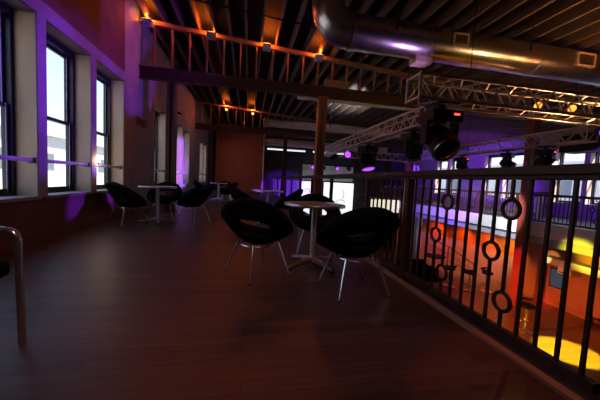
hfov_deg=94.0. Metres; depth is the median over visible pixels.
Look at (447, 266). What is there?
bar stool
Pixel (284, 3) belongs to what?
joist
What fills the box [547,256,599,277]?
wall ledge
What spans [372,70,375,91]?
stud
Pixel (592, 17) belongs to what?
joist
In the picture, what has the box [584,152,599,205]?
window
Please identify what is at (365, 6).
joist
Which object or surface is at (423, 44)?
spiral duct
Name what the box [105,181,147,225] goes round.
chair
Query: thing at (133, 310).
floor
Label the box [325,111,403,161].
lighting truss
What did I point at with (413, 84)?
stud
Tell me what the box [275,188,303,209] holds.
chair
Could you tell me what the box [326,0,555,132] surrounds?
joist
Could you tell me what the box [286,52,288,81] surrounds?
stud
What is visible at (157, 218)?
pedestal table
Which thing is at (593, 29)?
joist
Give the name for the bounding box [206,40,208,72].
stud
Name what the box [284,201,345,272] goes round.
pedestal table
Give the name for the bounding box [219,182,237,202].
chair
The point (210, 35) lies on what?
uplight
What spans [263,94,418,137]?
spiral duct
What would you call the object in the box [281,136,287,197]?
steel column
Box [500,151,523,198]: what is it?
window
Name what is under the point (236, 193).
chair
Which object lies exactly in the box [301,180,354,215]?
projection screen
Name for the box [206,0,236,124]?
joist
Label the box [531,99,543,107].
can
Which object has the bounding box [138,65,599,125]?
steel beam
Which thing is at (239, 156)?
wall partition
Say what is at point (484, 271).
bar stool
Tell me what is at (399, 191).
railing section
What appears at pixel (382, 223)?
chair
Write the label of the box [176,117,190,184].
window
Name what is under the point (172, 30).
stud
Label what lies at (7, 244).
baseboard
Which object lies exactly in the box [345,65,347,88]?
stud
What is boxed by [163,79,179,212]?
steel column
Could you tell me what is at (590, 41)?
ceiling beam
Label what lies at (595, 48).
ceiling beam
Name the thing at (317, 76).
stud
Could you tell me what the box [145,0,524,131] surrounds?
ceiling
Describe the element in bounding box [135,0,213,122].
joist
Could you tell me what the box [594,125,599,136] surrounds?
can
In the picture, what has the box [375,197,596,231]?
floor
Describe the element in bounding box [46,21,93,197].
window
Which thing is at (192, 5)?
joist
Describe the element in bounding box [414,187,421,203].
railing section
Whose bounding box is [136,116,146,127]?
exit letters
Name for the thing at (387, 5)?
joist
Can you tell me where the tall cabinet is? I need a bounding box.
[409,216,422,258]
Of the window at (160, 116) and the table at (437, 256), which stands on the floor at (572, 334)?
the table at (437, 256)
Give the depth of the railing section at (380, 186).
20.14 m
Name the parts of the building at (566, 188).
cornice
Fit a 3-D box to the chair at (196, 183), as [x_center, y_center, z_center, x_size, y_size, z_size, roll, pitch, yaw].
[-3.871,-0.352,11.081,0.702,0.834,0.788,1,5,-31]
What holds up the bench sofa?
on the floor at (572, 334)
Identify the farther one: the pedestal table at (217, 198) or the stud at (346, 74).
the pedestal table at (217, 198)
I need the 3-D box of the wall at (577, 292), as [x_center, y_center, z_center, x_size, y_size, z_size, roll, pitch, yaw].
[8.985,2.319,11.330,0.200,2.750,24.600,2,4,-11]
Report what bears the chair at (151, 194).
on the floor at (133, 310)
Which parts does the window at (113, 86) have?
sash, sill, sash, frame, guard rail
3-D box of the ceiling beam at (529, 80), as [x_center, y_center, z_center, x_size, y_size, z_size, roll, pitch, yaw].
[6.270,-3.693,10.357,0.044,0.283,24.600,2,4,-11]
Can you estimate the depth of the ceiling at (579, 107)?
12.96 m
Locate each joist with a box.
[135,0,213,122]
[152,0,218,121]
[170,0,225,122]
[188,0,230,123]
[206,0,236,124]
[225,0,241,125]
[245,0,247,126]
[258,0,286,127]
[264,0,308,128]
[269,22,316,128]
[274,0,351,129]
[280,0,374,129]
[286,0,398,130]
[302,0,473,131]
[308,0,499,132]
[313,0,527,132]
[325,0,584,133]
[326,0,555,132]
[331,8,599,140]
[333,0,599,134]
[336,21,599,140]
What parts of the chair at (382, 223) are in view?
leg, leg, leg, leg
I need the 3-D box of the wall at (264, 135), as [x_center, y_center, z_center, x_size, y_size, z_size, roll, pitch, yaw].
[-2.720,-2.862,20.692,0.090,4.623,0.280,2,4,-11]
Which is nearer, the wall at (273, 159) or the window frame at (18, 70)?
the window frame at (18, 70)
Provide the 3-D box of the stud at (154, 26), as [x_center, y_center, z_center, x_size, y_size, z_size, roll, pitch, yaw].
[-3.713,-3.914,7.141,0.040,1.027,0.090,2,4,-11]
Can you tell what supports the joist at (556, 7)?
attached to the ceiling at (273, 7)
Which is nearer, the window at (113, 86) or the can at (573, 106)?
the can at (573, 106)
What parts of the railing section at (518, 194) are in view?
post, rail, rail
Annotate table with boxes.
[137,185,176,224]
[210,182,227,200]
[252,190,283,223]
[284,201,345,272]
[427,253,445,281]
[534,192,548,220]
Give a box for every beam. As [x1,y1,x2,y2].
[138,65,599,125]
[195,123,468,150]
[370,203,592,256]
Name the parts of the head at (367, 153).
yoke arm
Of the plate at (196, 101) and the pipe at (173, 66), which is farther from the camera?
the plate at (196, 101)
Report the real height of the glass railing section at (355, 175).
1.180 m
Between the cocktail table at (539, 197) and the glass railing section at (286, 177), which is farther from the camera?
the glass railing section at (286, 177)
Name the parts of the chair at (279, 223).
leg, leg, leg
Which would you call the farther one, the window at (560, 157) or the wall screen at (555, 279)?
the window at (560, 157)
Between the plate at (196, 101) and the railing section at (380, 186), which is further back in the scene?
the railing section at (380, 186)
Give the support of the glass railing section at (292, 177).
on the floor at (133, 310)
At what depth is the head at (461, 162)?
9.66 m
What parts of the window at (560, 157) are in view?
frame, sash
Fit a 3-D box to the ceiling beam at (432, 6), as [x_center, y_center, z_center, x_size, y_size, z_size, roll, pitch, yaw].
[1.898,-4.153,9.512,0.044,0.283,24.600,2,4,-11]
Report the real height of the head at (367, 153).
0.766 m
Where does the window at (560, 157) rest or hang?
in the wall at (475, 161)
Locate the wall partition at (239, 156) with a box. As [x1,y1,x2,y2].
[214,122,263,192]
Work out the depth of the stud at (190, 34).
7.26 m
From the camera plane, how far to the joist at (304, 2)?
7.23 m
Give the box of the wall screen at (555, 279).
[548,267,562,289]
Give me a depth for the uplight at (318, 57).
7.66 m
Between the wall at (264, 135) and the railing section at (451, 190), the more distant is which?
the wall at (264, 135)
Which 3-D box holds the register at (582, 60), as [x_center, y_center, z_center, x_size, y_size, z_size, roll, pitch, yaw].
[5.749,-2.825,5.667,0.460,0.260,0.110,2,4,-11]
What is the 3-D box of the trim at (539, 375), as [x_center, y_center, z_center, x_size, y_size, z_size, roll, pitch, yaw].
[-0.141,0.350,9.487,0.060,0.022,24.600,2,4,-11]
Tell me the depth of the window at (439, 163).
20.62 m
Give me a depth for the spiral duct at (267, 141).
16.68 m
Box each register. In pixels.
[452,32,469,47]
[574,51,596,68]
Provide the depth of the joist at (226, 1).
7.97 m
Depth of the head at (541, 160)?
6.91 m
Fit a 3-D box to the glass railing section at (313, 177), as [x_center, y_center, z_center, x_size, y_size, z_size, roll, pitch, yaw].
[0.472,-0.015,6.808,0.070,1.180,1.820,2,4,-11]
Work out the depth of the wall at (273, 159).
21.87 m
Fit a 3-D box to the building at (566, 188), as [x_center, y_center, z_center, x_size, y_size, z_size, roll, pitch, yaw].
[24.720,-0.098,30.067,6.350,7.050,90.000,2,4,-11]
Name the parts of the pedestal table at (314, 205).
arm, arm, arm, arm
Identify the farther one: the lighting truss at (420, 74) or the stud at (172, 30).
the stud at (172, 30)
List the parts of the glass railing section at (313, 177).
post, rail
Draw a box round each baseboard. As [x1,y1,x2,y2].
[0,194,182,253]
[397,239,599,325]
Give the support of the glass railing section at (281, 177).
on the floor at (133, 310)
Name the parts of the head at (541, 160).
yoke arm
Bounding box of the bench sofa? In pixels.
[398,259,438,284]
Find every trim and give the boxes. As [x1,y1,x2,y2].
[270,193,583,399]
[371,197,594,247]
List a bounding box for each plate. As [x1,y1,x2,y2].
[139,17,599,115]
[195,100,462,144]
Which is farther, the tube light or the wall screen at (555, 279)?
the tube light
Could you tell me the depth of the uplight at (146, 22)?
6.83 m
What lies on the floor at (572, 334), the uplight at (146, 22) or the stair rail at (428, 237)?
the stair rail at (428, 237)
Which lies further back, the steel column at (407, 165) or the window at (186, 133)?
the steel column at (407, 165)
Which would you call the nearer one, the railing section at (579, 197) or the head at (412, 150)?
the head at (412, 150)
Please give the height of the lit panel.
3.080 m
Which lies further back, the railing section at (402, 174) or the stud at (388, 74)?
the stud at (388, 74)
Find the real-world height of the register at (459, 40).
0.220 m
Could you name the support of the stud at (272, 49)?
on the steel beam at (153, 73)
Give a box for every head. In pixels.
[358,142,377,170]
[400,128,422,162]
[419,101,463,160]
[455,155,469,168]
[499,150,516,166]
[534,145,558,165]
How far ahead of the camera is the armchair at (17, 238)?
1.59 m
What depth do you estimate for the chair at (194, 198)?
5.92 m
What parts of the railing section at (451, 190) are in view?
rail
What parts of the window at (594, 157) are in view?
frame, sash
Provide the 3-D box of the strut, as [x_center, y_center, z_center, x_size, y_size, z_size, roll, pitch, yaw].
[1.837,-2.872,8.397,3.900,0.070,0.080,2,4,-11]
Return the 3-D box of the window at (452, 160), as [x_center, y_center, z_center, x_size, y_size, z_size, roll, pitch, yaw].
[10.539,-1.579,18.835,0.400,2.460,1.190,2,4,-11]
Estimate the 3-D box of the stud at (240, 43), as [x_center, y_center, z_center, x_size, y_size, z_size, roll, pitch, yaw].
[-1.605,-3.764,7.543,0.040,0.883,0.090,2,4,-11]
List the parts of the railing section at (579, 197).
rail, rail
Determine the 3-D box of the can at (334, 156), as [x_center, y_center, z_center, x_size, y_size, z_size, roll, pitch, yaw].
[1.309,-1.646,10.694,0.283,0.288,0.336,2,4,-11]
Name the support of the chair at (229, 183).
on the floor at (133, 310)
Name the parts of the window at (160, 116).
sash, frame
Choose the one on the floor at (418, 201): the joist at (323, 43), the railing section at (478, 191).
the railing section at (478, 191)
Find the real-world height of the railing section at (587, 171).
1.180 m
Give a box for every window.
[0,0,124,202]
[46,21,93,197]
[95,61,123,192]
[151,97,165,184]
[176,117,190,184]
[183,128,189,184]
[199,137,206,182]
[203,144,205,182]
[434,160,447,193]
[449,158,456,194]
[484,154,499,197]
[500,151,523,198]
[553,148,585,204]
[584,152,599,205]
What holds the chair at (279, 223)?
on the floor at (133, 310)
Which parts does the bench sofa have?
backrest, seat, armrest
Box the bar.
[309,153,356,166]
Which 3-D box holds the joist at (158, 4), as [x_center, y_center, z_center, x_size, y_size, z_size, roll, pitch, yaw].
[-3.665,-4.738,8.437,0.044,0.283,24.600,2,4,-11]
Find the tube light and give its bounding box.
[267,147,305,151]
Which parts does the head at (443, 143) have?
yoke arm, yoke arm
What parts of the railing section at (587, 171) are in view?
post, rail, rail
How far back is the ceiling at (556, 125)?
14.09 m
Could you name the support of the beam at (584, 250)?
attached to the floor at (418, 201)
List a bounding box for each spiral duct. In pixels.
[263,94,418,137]
[263,116,387,152]
[312,0,599,86]
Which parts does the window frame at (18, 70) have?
sash, sash, frame, guard rail, sill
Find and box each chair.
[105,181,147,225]
[146,182,182,218]
[176,185,212,224]
[193,180,210,201]
[215,181,230,198]
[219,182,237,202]
[221,198,292,285]
[228,186,250,198]
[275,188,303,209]
[289,194,340,255]
[316,207,399,302]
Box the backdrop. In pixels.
[302,142,353,181]
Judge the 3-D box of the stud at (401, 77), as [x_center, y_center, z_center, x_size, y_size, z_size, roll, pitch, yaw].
[3.033,-3.435,8.427,0.040,0.566,0.090,2,4,-11]
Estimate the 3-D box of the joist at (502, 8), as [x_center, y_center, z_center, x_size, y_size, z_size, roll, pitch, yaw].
[3.091,-4.028,9.742,0.044,0.283,24.600,2,4,-11]
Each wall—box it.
[0,0,209,239]
[211,120,412,209]
[261,135,264,192]
[397,212,599,320]
[413,127,596,220]
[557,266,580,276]
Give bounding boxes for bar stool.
[443,265,456,287]
[463,268,472,292]
[479,267,493,292]
[519,297,535,334]
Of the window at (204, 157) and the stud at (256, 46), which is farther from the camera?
the window at (204, 157)
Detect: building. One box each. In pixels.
[0,119,103,188]
[441,160,599,202]
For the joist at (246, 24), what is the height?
0.283 m
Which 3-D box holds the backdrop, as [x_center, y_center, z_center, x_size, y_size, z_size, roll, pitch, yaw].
[2.216,-3.256,21.351,4.100,3.569,0.058,2,4,-11]
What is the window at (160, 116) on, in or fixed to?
in the wall at (139, 93)
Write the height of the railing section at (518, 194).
0.980 m
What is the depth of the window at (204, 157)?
18.73 m
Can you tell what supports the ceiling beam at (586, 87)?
attached to the ceiling at (273, 7)
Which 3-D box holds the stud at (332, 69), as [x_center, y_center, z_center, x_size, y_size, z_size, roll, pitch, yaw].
[0.925,-3.585,8.025,0.040,0.710,0.090,2,4,-11]
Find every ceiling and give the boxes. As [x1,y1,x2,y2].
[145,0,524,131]
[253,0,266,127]
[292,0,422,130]
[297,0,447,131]
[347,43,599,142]
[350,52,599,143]
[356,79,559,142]
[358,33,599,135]
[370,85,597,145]
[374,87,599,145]
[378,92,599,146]
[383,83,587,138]
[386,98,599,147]
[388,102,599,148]
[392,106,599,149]
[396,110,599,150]
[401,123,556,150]
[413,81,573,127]
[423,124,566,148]
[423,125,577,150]
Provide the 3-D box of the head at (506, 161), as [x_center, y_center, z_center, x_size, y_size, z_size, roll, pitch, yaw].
[5.976,-1.113,8.035,0.387,0.605,0.420,0,5,-39]
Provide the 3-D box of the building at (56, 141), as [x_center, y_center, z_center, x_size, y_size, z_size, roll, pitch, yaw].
[-22.079,-1.823,21.271,6.350,7.050,90.000,2,4,-11]
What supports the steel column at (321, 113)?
on the floor at (572, 334)
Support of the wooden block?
on the steel beam at (153, 73)
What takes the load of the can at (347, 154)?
hanging from the lighting truss at (339, 142)
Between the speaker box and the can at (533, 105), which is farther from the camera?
the speaker box
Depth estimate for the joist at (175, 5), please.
8.41 m
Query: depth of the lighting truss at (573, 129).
7.33 m
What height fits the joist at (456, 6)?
0.283 m
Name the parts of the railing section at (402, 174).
post, rail, rail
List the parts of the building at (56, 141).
cornice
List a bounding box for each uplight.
[141,17,152,27]
[206,31,215,40]
[262,43,270,51]
[314,54,323,61]
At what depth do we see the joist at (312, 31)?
8.53 m
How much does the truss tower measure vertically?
4.787 m
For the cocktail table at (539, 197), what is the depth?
10.28 m
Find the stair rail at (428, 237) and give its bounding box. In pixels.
[428,237,473,276]
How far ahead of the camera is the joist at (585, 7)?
5.75 m
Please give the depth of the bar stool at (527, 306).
8.07 m
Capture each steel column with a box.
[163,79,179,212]
[207,130,213,194]
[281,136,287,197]
[313,96,328,215]
[399,163,410,250]
[509,120,542,306]
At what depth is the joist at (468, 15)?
6.05 m
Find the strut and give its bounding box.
[297,96,420,111]
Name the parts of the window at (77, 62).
sash, sash, frame, guard rail, sill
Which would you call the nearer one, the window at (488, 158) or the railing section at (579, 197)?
the railing section at (579, 197)
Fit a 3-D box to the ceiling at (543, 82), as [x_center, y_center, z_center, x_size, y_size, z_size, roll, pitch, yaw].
[6.667,-3.652,10.434,0.044,0.283,24.600,2,4,-11]
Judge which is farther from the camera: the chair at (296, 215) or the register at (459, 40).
the register at (459, 40)
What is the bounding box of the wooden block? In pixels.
[324,79,348,88]
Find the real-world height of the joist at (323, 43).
0.283 m
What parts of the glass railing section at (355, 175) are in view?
post, rail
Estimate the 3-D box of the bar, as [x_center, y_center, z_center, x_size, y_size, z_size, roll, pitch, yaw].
[2.451,-3.580,20.165,3.600,2.138,0.058,2,4,-11]
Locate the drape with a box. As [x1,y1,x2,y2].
[273,179,298,196]
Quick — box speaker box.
[559,83,599,153]
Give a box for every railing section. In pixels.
[280,177,284,198]
[284,176,290,197]
[290,176,298,193]
[299,175,311,215]
[309,175,330,215]
[329,173,366,199]
[362,171,406,271]
[379,185,390,198]
[392,186,401,200]
[398,163,599,393]
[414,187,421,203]
[423,188,446,206]
[446,189,476,211]
[475,190,516,216]
[514,193,571,225]
[575,196,599,229]
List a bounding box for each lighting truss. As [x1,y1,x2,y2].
[324,66,430,155]
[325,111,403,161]
[405,0,599,125]
[421,80,599,159]
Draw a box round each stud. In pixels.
[153,25,155,66]
[171,29,173,68]
[188,32,191,70]
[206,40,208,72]
[223,39,224,74]
[239,43,241,76]
[255,46,257,77]
[271,49,273,79]
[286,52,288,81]
[301,56,304,83]
[316,62,318,84]
[331,62,333,79]
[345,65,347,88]
[359,67,361,89]
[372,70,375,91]
[386,73,389,92]
[399,76,402,94]
[412,79,415,95]
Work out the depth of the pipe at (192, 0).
6.21 m
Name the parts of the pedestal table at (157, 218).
arm, arm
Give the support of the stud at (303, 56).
on the steel beam at (153, 73)
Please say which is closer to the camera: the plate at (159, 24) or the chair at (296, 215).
the chair at (296, 215)
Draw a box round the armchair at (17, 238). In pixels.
[0,227,26,343]
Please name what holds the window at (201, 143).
in the wall at (139, 93)
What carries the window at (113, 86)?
in the wall at (139, 93)
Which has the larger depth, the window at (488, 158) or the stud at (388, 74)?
the window at (488, 158)
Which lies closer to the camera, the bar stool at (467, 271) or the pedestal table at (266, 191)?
the pedestal table at (266, 191)
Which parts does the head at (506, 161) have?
yoke arm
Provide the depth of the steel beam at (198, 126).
15.37 m
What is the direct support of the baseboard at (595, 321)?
attached to the wall at (577, 292)
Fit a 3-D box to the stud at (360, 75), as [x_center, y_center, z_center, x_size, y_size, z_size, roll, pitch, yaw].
[1.768,-3.525,8.185,0.040,0.652,0.090,2,4,-11]
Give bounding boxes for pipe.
[173,66,422,111]
[192,0,316,28]
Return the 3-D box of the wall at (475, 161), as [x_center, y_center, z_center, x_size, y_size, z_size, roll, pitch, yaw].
[11.873,-0.344,11.656,0.400,8.300,24.600,2,4,-11]
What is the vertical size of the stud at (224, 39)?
0.912 m
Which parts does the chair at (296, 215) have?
leg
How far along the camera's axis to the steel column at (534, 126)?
9.69 m
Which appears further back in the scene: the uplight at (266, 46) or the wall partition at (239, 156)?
the wall partition at (239, 156)
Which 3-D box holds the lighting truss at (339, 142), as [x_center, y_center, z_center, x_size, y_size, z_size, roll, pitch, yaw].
[1.751,-2.800,8.571,0.346,2.339,7.416,2,4,-11]
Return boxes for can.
[330,153,337,160]
[344,149,352,158]
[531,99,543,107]
[564,103,577,111]
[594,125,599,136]
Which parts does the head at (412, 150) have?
yoke arm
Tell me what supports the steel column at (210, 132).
on the floor at (133, 310)
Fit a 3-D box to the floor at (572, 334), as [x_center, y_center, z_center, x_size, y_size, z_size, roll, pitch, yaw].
[3.366,3.571,10.592,17.220,0.200,25.000,2,4,-11]
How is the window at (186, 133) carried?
in the wall at (139, 93)
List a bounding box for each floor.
[0,190,598,399]
[349,233,599,382]
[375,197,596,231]
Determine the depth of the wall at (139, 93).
6.45 m
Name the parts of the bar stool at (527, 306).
stem, seat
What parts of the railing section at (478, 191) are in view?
post, rail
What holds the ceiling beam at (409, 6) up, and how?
attached to the ceiling at (273, 7)
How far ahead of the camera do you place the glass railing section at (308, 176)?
8.57 m
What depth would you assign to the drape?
21.08 m
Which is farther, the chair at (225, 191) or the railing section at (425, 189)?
the railing section at (425, 189)
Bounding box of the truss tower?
[408,165,418,265]
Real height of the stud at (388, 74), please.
0.595 m
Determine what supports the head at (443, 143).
hanging from the lighting truss at (420, 74)
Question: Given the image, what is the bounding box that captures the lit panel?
[369,199,398,247]
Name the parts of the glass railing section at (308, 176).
rail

